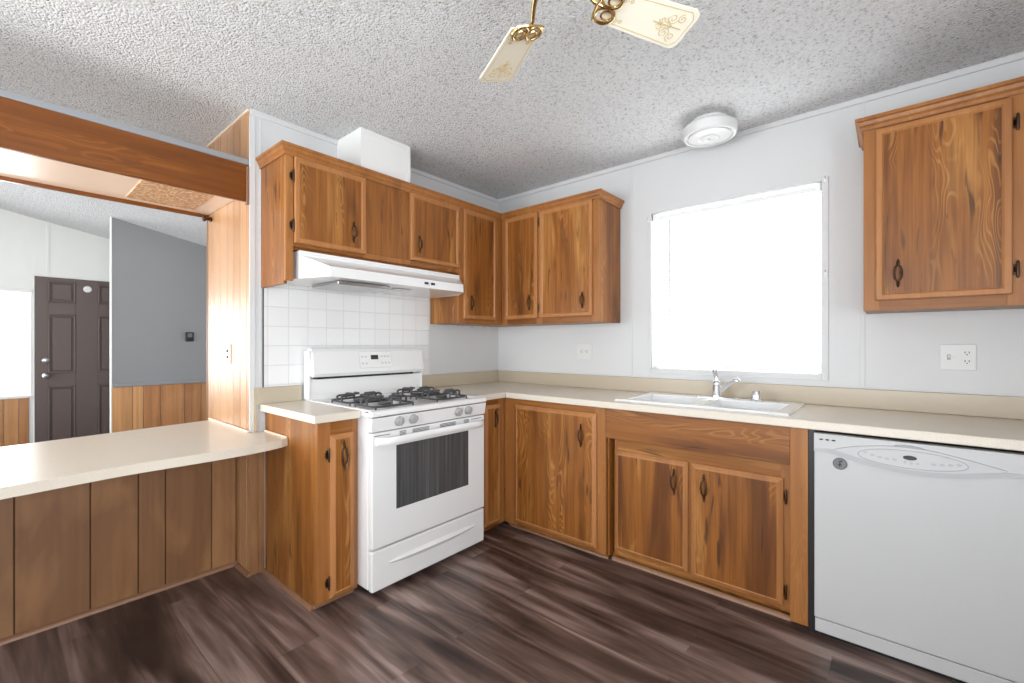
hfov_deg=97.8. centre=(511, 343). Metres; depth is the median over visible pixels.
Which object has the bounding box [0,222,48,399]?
trim
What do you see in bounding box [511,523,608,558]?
baseboard
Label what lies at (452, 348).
wall
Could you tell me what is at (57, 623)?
baseboard
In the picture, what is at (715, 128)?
ceiling light
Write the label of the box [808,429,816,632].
trim
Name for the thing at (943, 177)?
upper cabinet
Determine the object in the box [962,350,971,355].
receptacle
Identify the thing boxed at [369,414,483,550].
oven
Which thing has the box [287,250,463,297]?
range hood
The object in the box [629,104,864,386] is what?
trim
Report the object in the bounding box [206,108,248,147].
trim
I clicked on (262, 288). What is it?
trim
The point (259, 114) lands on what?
trim
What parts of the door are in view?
handle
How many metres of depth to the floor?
1.89 m
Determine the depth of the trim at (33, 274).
4.72 m
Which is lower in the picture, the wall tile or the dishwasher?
the dishwasher
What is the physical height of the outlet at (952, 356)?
0.118 m
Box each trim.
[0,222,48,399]
[33,274,109,281]
[110,217,111,432]
[112,379,206,387]
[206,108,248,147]
[207,221,207,419]
[249,114,260,432]
[250,108,497,202]
[250,452,264,575]
[262,288,263,387]
[498,51,1023,202]
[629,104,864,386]
[649,176,828,380]
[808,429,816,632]
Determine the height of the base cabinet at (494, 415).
0.875 m
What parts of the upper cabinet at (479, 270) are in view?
handle, frame, door, crown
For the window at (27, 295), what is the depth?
4.52 m
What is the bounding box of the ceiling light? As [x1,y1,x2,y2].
[682,112,737,147]
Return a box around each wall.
[0,209,109,446]
[112,217,206,432]
[252,116,497,432]
[498,59,1023,396]
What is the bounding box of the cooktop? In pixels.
[306,390,485,417]
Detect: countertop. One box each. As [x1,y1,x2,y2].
[0,418,287,499]
[260,400,359,423]
[430,381,1023,450]
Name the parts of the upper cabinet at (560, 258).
door, handle, crown, door, handle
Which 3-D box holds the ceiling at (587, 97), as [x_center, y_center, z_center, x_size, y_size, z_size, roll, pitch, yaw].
[-0.521,-1.300,1.229,4.550,0.080,4.800,0,0,40]
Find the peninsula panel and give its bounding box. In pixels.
[0,457,235,638]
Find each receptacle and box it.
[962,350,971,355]
[962,359,971,364]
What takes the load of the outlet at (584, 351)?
attached to the wall at (902, 350)
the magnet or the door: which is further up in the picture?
the door
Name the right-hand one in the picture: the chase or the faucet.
the faucet
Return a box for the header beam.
[0,88,248,221]
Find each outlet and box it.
[577,344,591,359]
[940,344,975,370]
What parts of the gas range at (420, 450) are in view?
burner, knob, knob, burner, drawer, control panel, burner, knob, knob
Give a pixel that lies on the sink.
(741, 405)
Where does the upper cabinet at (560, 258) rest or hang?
attached to the wall at (902, 350)
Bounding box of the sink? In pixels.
[615,392,803,415]
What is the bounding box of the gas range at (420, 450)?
[304,348,485,592]
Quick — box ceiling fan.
[480,0,699,81]
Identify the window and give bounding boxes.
[0,291,29,396]
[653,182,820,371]
[655,185,821,373]
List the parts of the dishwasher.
kick plate, control panel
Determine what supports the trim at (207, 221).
attached to the wall
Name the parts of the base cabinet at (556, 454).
door, handle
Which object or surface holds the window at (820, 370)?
in the wall at (902, 350)
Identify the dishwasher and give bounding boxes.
[814,430,1023,682]
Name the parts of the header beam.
soffit panel, soffit panel, bracket knob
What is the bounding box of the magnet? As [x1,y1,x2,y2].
[833,458,846,469]
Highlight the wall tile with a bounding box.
[264,284,428,386]
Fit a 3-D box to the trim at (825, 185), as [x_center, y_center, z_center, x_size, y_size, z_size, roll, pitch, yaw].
[1.303,-0.349,2.693,0.993,1.088,0.007,0,0,40]
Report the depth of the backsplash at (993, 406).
2.47 m
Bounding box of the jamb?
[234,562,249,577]
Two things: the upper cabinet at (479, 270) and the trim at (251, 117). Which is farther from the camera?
the upper cabinet at (479, 270)
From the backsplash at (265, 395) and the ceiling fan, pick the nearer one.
the ceiling fan
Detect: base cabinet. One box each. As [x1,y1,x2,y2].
[262,412,356,610]
[481,398,504,530]
[505,398,612,556]
[606,408,807,626]
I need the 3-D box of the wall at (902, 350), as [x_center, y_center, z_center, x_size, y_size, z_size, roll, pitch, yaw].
[1.285,-0.010,2.778,3.600,2.500,0.100,0,0,40]
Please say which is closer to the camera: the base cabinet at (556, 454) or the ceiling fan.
the ceiling fan
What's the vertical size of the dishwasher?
0.864 m
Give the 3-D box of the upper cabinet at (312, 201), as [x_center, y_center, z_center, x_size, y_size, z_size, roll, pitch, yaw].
[-0.866,-0.654,2.757,0.341,0.698,1.202,0,0,40]
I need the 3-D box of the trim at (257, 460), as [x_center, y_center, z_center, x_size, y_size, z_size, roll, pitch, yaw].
[-1.378,0.877,2.414,0.010,0.726,0.074,0,0,40]
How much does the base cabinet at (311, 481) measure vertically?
0.876 m
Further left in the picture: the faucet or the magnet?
the faucet
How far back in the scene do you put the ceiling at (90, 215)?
4.11 m
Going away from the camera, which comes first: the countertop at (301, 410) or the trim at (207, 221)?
the countertop at (301, 410)
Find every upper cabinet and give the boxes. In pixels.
[256,140,460,287]
[430,200,514,327]
[500,188,623,325]
[855,76,1023,313]
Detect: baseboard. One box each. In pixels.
[0,561,236,645]
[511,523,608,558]
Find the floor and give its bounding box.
[0,521,959,682]
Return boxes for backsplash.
[253,385,301,431]
[422,370,1023,419]
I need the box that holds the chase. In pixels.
[337,127,409,181]
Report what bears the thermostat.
attached to the wall at (159, 280)
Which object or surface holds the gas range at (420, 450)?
on the floor
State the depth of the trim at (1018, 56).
2.38 m
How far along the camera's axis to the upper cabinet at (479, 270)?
3.27 m
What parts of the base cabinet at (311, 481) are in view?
moulding, toe moulding, frame, door, handle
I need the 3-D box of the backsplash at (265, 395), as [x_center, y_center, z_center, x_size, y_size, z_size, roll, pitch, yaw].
[-1.303,0.355,2.487,0.014,0.236,0.257,0,0,40]
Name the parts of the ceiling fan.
blade, blade arm, blade arm, blade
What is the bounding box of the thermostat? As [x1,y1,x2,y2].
[185,332,193,340]
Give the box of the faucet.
[696,369,740,399]
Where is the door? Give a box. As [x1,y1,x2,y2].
[34,276,109,442]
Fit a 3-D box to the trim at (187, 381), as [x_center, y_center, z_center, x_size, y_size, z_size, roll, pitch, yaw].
[-3.310,0.393,4.688,0.022,0.030,1.335,0,0,40]
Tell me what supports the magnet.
attached to the dishwasher
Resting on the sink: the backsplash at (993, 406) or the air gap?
the air gap
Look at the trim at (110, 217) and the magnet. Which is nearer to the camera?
the magnet
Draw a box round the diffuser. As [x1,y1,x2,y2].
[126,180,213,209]
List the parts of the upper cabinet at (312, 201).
panel, door, handle, crown, fixed panel, handle, door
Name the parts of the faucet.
lever, deck plate, spout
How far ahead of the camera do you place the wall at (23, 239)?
4.51 m
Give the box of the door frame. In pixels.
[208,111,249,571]
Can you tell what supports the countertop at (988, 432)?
on the base cabinet
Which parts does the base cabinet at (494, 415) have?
door, handle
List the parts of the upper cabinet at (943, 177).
handle, crown, door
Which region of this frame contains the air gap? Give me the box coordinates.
[751,390,761,401]
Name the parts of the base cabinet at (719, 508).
door, handle, moulding, frame, handle, door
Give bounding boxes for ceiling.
[0,0,1023,198]
[0,181,206,245]
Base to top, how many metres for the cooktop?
0.033 m
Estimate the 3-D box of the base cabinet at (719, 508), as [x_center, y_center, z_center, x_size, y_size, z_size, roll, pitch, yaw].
[1.099,0.802,2.465,0.970,0.876,0.594,0,0,40]
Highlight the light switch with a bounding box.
[226,344,230,363]

